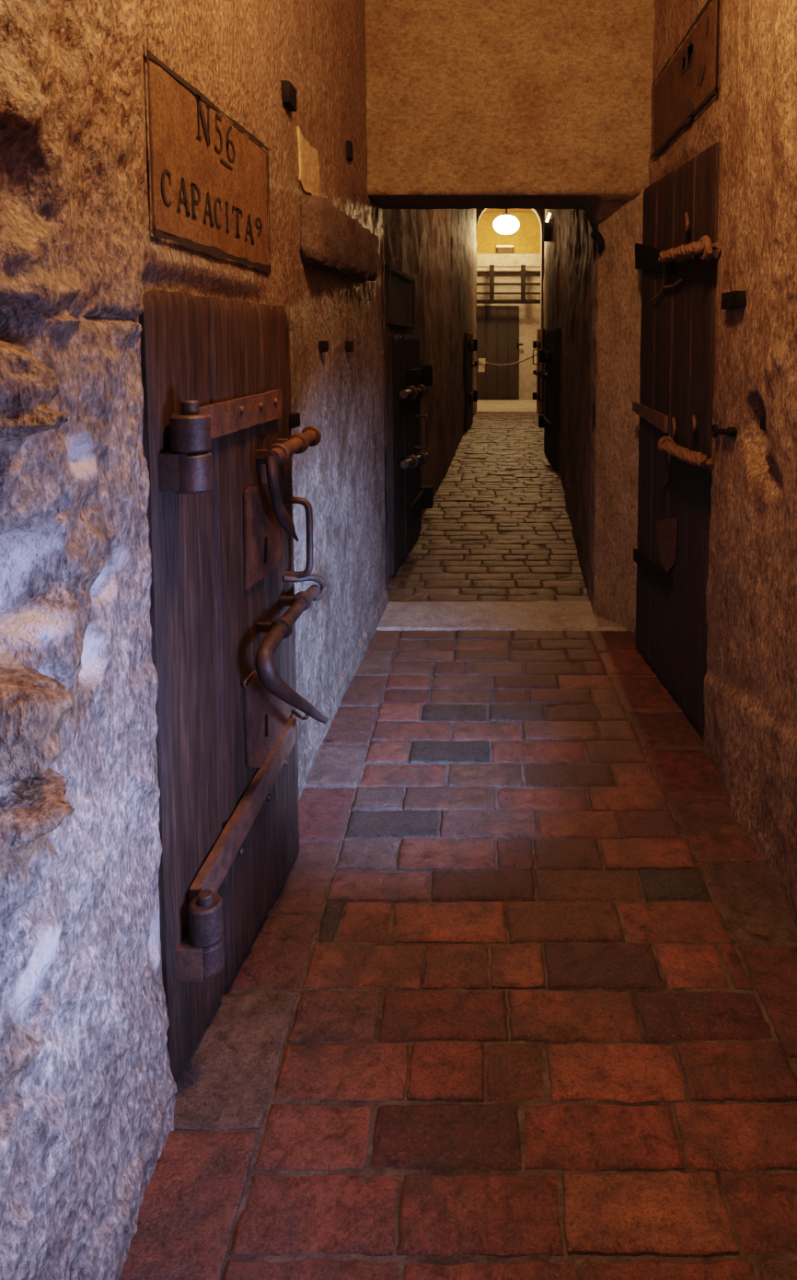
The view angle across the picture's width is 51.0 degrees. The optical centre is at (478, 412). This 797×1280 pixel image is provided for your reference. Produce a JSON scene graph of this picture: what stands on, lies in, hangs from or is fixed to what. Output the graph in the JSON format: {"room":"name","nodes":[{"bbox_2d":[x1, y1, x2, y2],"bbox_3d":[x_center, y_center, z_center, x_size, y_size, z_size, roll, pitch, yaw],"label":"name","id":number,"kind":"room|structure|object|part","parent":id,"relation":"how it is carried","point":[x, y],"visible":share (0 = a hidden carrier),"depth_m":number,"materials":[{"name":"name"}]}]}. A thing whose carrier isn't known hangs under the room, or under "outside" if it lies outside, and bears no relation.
{"room":"prison interior","nodes":[
{"label":"prison interior","id":0,"kind":"room"},
{"bbox_2d":[0,0,388,1279],"bbox_3d":[-0.614,-0.742,1.642,0.202,4.236,5.800,0,5,0],"label":"wall","id":1,"kind":"structure","parent":0,"point":[88,1090],"depth_m":1.33,"materials":[{"name":"stone"}]},
{"bbox_2d":[157,399,212,493],"bbox_3d":[-0.581,0.064,1.586,0.137,0.174,0.076,0,5,0],"label":"hinge pintle","id":2,"kind":"object","parent":1,"relation":"attached to","point":[178,472],"visible":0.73,"depth_m":1.56,"materials":[{"name":"metal"}]},
{"bbox_2d":[174,889,224,981],"bbox_3d":[-0.583,1.046,1.670,0.134,0.162,0.070,0,5,0],"label":"hinge pintle","id":3,"kind":"object","parent":1,"relation":"attached to","point":[192,963],"visible":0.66,"depth_m":1.64,"materials":[{"name":"metal"}]},
{"bbox_2d":[146,37,270,274],"bbox_3d":[-0.606,-0.532,1.926,0.023,0.357,0.868,0,5,0],"label":"painted sign","id":4,"kind":"object","parent":1,"relation":"attached to","point":[209,179],"visible":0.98,"depth_m":1.79,"materials":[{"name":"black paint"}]},
{"bbox_2d":[139,290,327,1083],"bbox_3d":[-0.526,0.526,1.960,0.182,1.581,0.789,1,5,8],"label":"door","id":5,"kind":"structure","parent":1,"relation":"in","point":[225,610],"depth_m":1.83,"materials":[{"name":"brown wood"}]},
{"bbox_3d":[-0.536,0.290,2.063,0.006,0.242,0.236,1,5,7],"label":"lock plate","id":6,"kind":"part","parent":5,"relation":"part of","materials":[{"name":"brown metal"}]},
{"bbox_3d":[-0.534,0.759,2.122,0.006,0.264,0.312,1,5,7],"label":"lock plate","id":7,"kind":"part","parent":5,"relation":"part of","materials":[{"name":"brown metal"}]},
{"bbox_3d":[-0.489,0.337,2.230,0.087,0.223,0.023,0,5,3],"label":"pull handle","id":8,"kind":"part","parent":5,"relation":"part of","materials":[{"name":"metal"}]},
{"bbox_2d":[280,80,296,111],"bbox_3d":[-0.609,-0.987,2.586,0.062,0.071,0.107,0,5,0],"label":"stub","id":9,"kind":"object","parent":1,"relation":"attached to","point":[288,90],"visible":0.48,"depth_m":2.54,"materials":[{"name":"black metal"}]},
{"bbox_2d":[296,126,320,196],"bbox_3d":[-0.610,-0.864,2.907,0.044,0.223,0.386,0,5,1],"label":"patch","id":10,"kind":"structure","parent":1,"relation":"attached to","point":[308,156],"depth_m":2.88,"materials":[{"name":"beige paint"}]},
{"bbox_2d":[318,340,328,351],"bbox_3d":[-0.600,-0.248,3.107,0.070,0.042,0.035,0,5,0],"label":"stub","id":11,"kind":"object","parent":1,"relation":"attached to","point":[323,345],"visible":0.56,"depth_m":3.09,"materials":[{"name":"black metal"}]},
{"bbox_2d":[299,194,379,282],"bbox_3d":[-0.568,-0.679,3.375,0.152,0.269,1.259,0,5,3],"label":"stone block","id":12,"kind":"object","parent":1,"relation":"attached to","point":[332,241],"visible":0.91,"depth_m":3.03,"materials":[{"name":"stone"}]},
{"bbox_2d":[345,340,353,351],"bbox_3d":[-0.578,-0.285,3.574,0.070,0.049,0.042,0,5,0],"label":"stub","id":13,"kind":"object","parent":1,"relation":"attached to","point":[349,344],"visible":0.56,"depth_m":3.56,"materials":[{"name":"black metal"}]},
{"bbox_2d":[346,139,353,161],"bbox_3d":[-0.579,-1.136,3.600,0.058,0.077,0.063,0,5,0],"label":"stub","id":14,"kind":"object","parent":1,"relation":"attached to","point":[349,145],"visible":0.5,"depth_m":3.57,"materials":[{"name":"black metal"}]},
{"bbox_2d":[382,209,477,590],"bbox_3d":[-0.324,-1.770,10.930,0.107,4.680,12.930,0,5,2],"label":"wall","id":15,"kind":"structure","parent":0,"point":[436,248],"depth_m":8.43,"materials":[{"name":"stone"}]},
{"bbox_2d":[384,264,415,326],"bbox_3d":[-0.544,-0.780,5.704,0.058,0.364,1.205,0,5,3],"label":"painted sign","id":16,"kind":"object","parent":15,"relation":"attached to","point":[399,286],"visible":0.93,"depth_m":5.56,"materials":[{"name":"paint"}]},
{"bbox_2d":[385,335,433,575],"bbox_3d":[-0.466,0.220,5.822,0.172,1.521,1.288,0,5,4],"label":"door","id":17,"kind":"structure","parent":15,"relation":"in","point":[408,380],"depth_m":5.53,"materials":[{"name":"brown wood"}]},
{"bbox_3d":[-0.417,0.141,6.069,0.111,0.259,0.026,0,5,4],"label":"pull handle","id":18,"kind":"part","parent":17,"relation":"part of","materials":[{"name":"metal"}]},
{"bbox_2d":[463,332,477,431],"bbox_3d":[-0.132,-0.550,14.121,0.169,1.621,1.338,0,5,4],"label":"door","id":19,"kind":"structure","parent":15,"relation":"in","point":[471,344],"depth_m":13.88,"materials":[{"name":"brown wood"}]},
{"bbox_2d":[477,353,537,365],"bbox_3d":[0.602,-1.102,17.209,1.256,0.269,0.030,0,5,1],"label":"rope","id":20,"kind":"object","parent":15,"relation":"attached to","point":[536,354],"visible":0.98,"depth_m":17.20,"materials":[{"name":"beige fabric"}]},
{"bbox_2d":[477,358,485,372],"bbox_3d":[0.067,-0.983,17.182,0.154,0.286,0.014,0,5,3],"label":"paper notice","id":21,"kind":"object","parent":20,"relation":"hanging from","point":[482,361],"visible":1,"depth_m":17.18,"materials":[{"name":"white paper"}]},
{"bbox_2d":[118,412,796,1279],"bbox_3d":[0.700,0.672,10.046,5.126,0.086,22.654,0,5,2],"label":"floor","id":22,"kind":"structure","parent":0,"point":[190,1206],"depth_m":1.92,"materials":[{"name":"brick"}]},
{"bbox_2d":[376,600,628,630],"bbox_3d":[0.115,1.119,4.545,1.470,0.046,0.488,0,5,0],"label":"threshold","id":23,"kind":"object","parent":22,"relation":"on","point":[544,615],"visible":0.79,"depth_m":4.48,"materials":[{"name":"stone"}]},
{"bbox_2d":[476,399,537,412],"bbox_3d":[0.700,-0.140,19.210,3.400,0.062,3.600,0,5,0],"label":"step","id":24,"kind":"structure","parent":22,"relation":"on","point":[482,405],"depth_m":18.80,"materials":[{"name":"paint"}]},
{"bbox_2d":[477,212,541,399],"bbox_3d":[0.750,-2.794,20.776,4.100,5.020,0.120,0,5,0],"label":"wall","id":25,"kind":"structure","parent":0,"point":[529,314],"depth_m":20.69,"materials":[{"name":"paint"}]},
{"bbox_2d":[477,305,523,399],"bbox_3d":[0.509,-1.496,20.784,1.202,2.354,0.148,0,5,0],"label":"door","id":26,"kind":"structure","parent":25,"relation":"in","point":[497,326],"depth_m":20.78,"materials":[{"name":"brown wood"}]},
{"bbox_2d":[477,253,540,271],"bbox_3d":[0.750,-3.699,20.492,3.900,0.418,0.370,0,5,0],"label":"ledge","id":27,"kind":"object","parent":25,"relation":"attached to","point":[502,261],"visible":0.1,"depth_m":20.31,"materials":[{"name":"paint"}]},
{"bbox_2d":[496,244,513,253],"bbox_3d":[0.647,-4.010,20.450,0.425,0.209,0.280,0,5,0],"label":"junction box","id":28,"kind":"object","parent":27,"relation":"on","point":[501,249],"visible":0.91,"depth_m":20.33,"materials":[{"name":"plastic"}]},
{"bbox_3d":[0.647,-4.089,20.443,0.425,0.050,0.280,0,5,0],"label":"lid","id":29,"kind":"part","parent":28,"relation":"part of","materials":[{"name":"plastic"}]},
{"bbox_2d":[483,208,535,213],"bbox_3d":[0.720,-4.527,19.110,4.000,0.620,3.300,0,5,0],"label":"ceiling","id":30,"kind":"structure","parent":0,"point":[530,211],"depth_m":20.24,"materials":[{"name":"paint"}]},
{"bbox_2d":[493,209,519,234],"bbox_3d":[0.630,-4.426,18.888,0.600,0.716,0.600,0,5,0],"label":"ceiling lamp","id":31,"kind":"object","parent":30,"relation":"attached to","point":[506,224],"visible":0.96,"depth_m":18.70,"materials":[{"name":"white glass"}]},
{"bbox_2d":[365,0,655,229],"bbox_3d":[0.120,-2.046,4.209,1.560,2.151,0.460,0,5,0],"label":"wall","id":32,"kind":"structure","parent":0,"point":[471,104],"depth_m":4.04,"materials":[{"name":"plaster"}]},
{"bbox_2d":[476,208,545,411],"bbox_3d":[0.640,-2.385,17.499,2.050,4.770,0.280,0,5,0],"label":"archway","id":33,"kind":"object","parent":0,"point":[541,213],"depth_m":17.31,"materials":[{"name":"paint"}]},
{"bbox_2d":[543,209,594,594],"bbox_3d":[0.995,-1.770,10.929,0.096,4.680,12.942,0,5,3],"label":"wall","id":34,"kind":"structure","parent":0,"point":[569,256],"depth_m":6.33,"materials":[{"name":"stone"}]},
{"bbox_2d":[533,328,545,414],"bbox_3d":[1.214,-0.835,16.814,0.167,1.727,0.952,0,5,-3],"label":"door","id":35,"kind":"structure","parent":34,"relation":"in","point":[540,343],"depth_m":16.72,"materials":[{"name":"brown wood"}]},
{"bbox_3d":[1.263,-0.834,16.792,0.072,1.727,0.901,0,5,-3],"label":"door","id":36,"kind":"part","parent":35,"relation":"part of","materials":[{"name":"brown wood"}]},
{"bbox_2d":[544,212,552,241],"bbox_3d":[0.992,-2.547,11.388,0.180,0.373,0.170,0,5,0],"label":"wall lamp","id":37,"kind":"object","parent":34,"relation":"attached to","point":[547,222],"visible":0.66,"depth_m":11.37,"materials":[{"name":"black metal"}]},
{"bbox_2d":[538,327,560,469],"bbox_3d":[0.856,-0.211,10.194,0.170,1.628,1.450,0,5,-1],"label":"door","id":38,"kind":"structure","parent":34,"relation":"in","point":[550,421],"depth_m":9.86,"materials":[{"name":"brown wood"}]},
{"bbox_3d":[0.822,-0.322,10.662,0.111,0.333,0.027,0,5,0],"label":"pull handle","id":39,"kind":"part","parent":38,"relation":"part of","materials":[{"name":"metal"}]},
{"bbox_2d":[588,188,644,633],"bbox_3d":[0.694,-0.001,4.415,0.112,2.240,0.700,-2,5,-17],"label":"wall pier","id":40,"kind":"object","parent":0,"point":[616,284],"visible":0.77,"depth_m":4.31,"materials":[{"name":"stone"}]},
{"bbox_2d":[591,228,605,254],"bbox_3d":[0.623,-0.902,4.359,0.069,0.142,0.136,0,5,0],"label":"iron hook","id":41,"kind":"object","parent":40,"relation":"attached to","point":[596,235],"visible":1,"depth_m":4.30,"materials":[{"name":"black metal"}]},
{"bbox_2d":[648,0,796,930],"bbox_3d":[0.859,-0.729,1.493,0.137,4.234,5.500,0,5,0],"label":"wall","id":42,"kind":"structure","parent":0,"point":[750,692],"depth_m":2.51,"materials":[{"name":"stone"}]},
{"bbox_2d":[632,141,720,736],"bbox_3d":[0.819,0.093,3.476,0.115,2.188,1.054,0,5,-3],"label":"door","id":43,"kind":"structure","parent":42,"relation":"in","point":[671,554],"depth_m":3.37,"materials":[{"name":"brown wood"}]},
{"bbox_3d":[0.796,0.545,3.523,0.006,0.260,0.277,0,5,-5],"label":"worn plate","id":44,"kind":"part","parent":43,"relation":"part of","materials":[{"name":"brown metal"}]},
{"bbox_2d":[651,235,721,301],"bbox_3d":[0.767,-0.551,3.244,0.080,0.193,0.808,0,5,-5],"label":"bolt","id":45,"kind":"object","parent":43,"relation":"attached to","point":[704,247],"visible":1,"depth_m":3.05,"materials":[{"name":"brown metal"}]},
{"bbox_2d":[658,435,714,487],"bbox_3d":[0.778,0.225,3.202,0.083,0.237,0.605,0,5,-5],"label":"bolt","id":46,"kind":"object","parent":43,"relation":"attached to","point":[667,445],"visible":1,"depth_m":3.12,"materials":[{"name":"brown metal"}]},
{"bbox_2d":[651,0,723,159],"bbox_3d":[0.838,-1.336,3.401,0.026,0.371,1.094,0,5,0],"label":"painted sign","id":47,"kind":"object","parent":42,"relation":"attached to","point":[692,80],"visible":1,"depth_m":3.23,"materials":[{"name":"black paint"}]},
{"bbox_2d":[711,423,737,438],"bbox_3d":[0.835,0.068,2.797,0.050,0.056,0.205,0,5,0],"label":"bolt","id":48,"kind":"object","parent":42,"relation":"attached to","point":[730,431],"visible":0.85,"depth_m":2.76,"materials":[{"name":"black metal"}]},
{"bbox_2d":[721,290,746,309],"bbox_3d":[0.835,-0.364,2.682,0.050,0.054,0.175,0,5,0],"label":"stub","id":49,"kind":"object","parent":42,"relation":"attached to","point":[735,299],"visible":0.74,"depth_m":2.64,"materials":[{"name":"black metal"}]},
{"bbox_2d":[760,416,767,430],"bbox_3d":[0.887,0.034,2.496,0.055,0.040,0.075,0,5,0],"label":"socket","id":50,"kind":"object","parent":42,"relation":"attached to","point":[762,418],"visible":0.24,"depth_m":2.51,"materials":[{"name":"black metal"}]},
{"bbox_3d":[0.750,-2.646,19.068,4.000,5.020,3.350,0,5,0],"label":"wall","id":51,"kind":"structure","parent":0,"visible":0},
{"bbox_2d":[477,265,540,303],"bbox_3d":[0.709,-3.122,20.186,1.837,0.930,0.080,0,5,0],"label":"railing","id":52,"kind":"object","parent":51,"relation":"in","point":[492,284],"visible":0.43,"depth_m":20.18,"materials":[{"name":"brown wood"}]}
]}

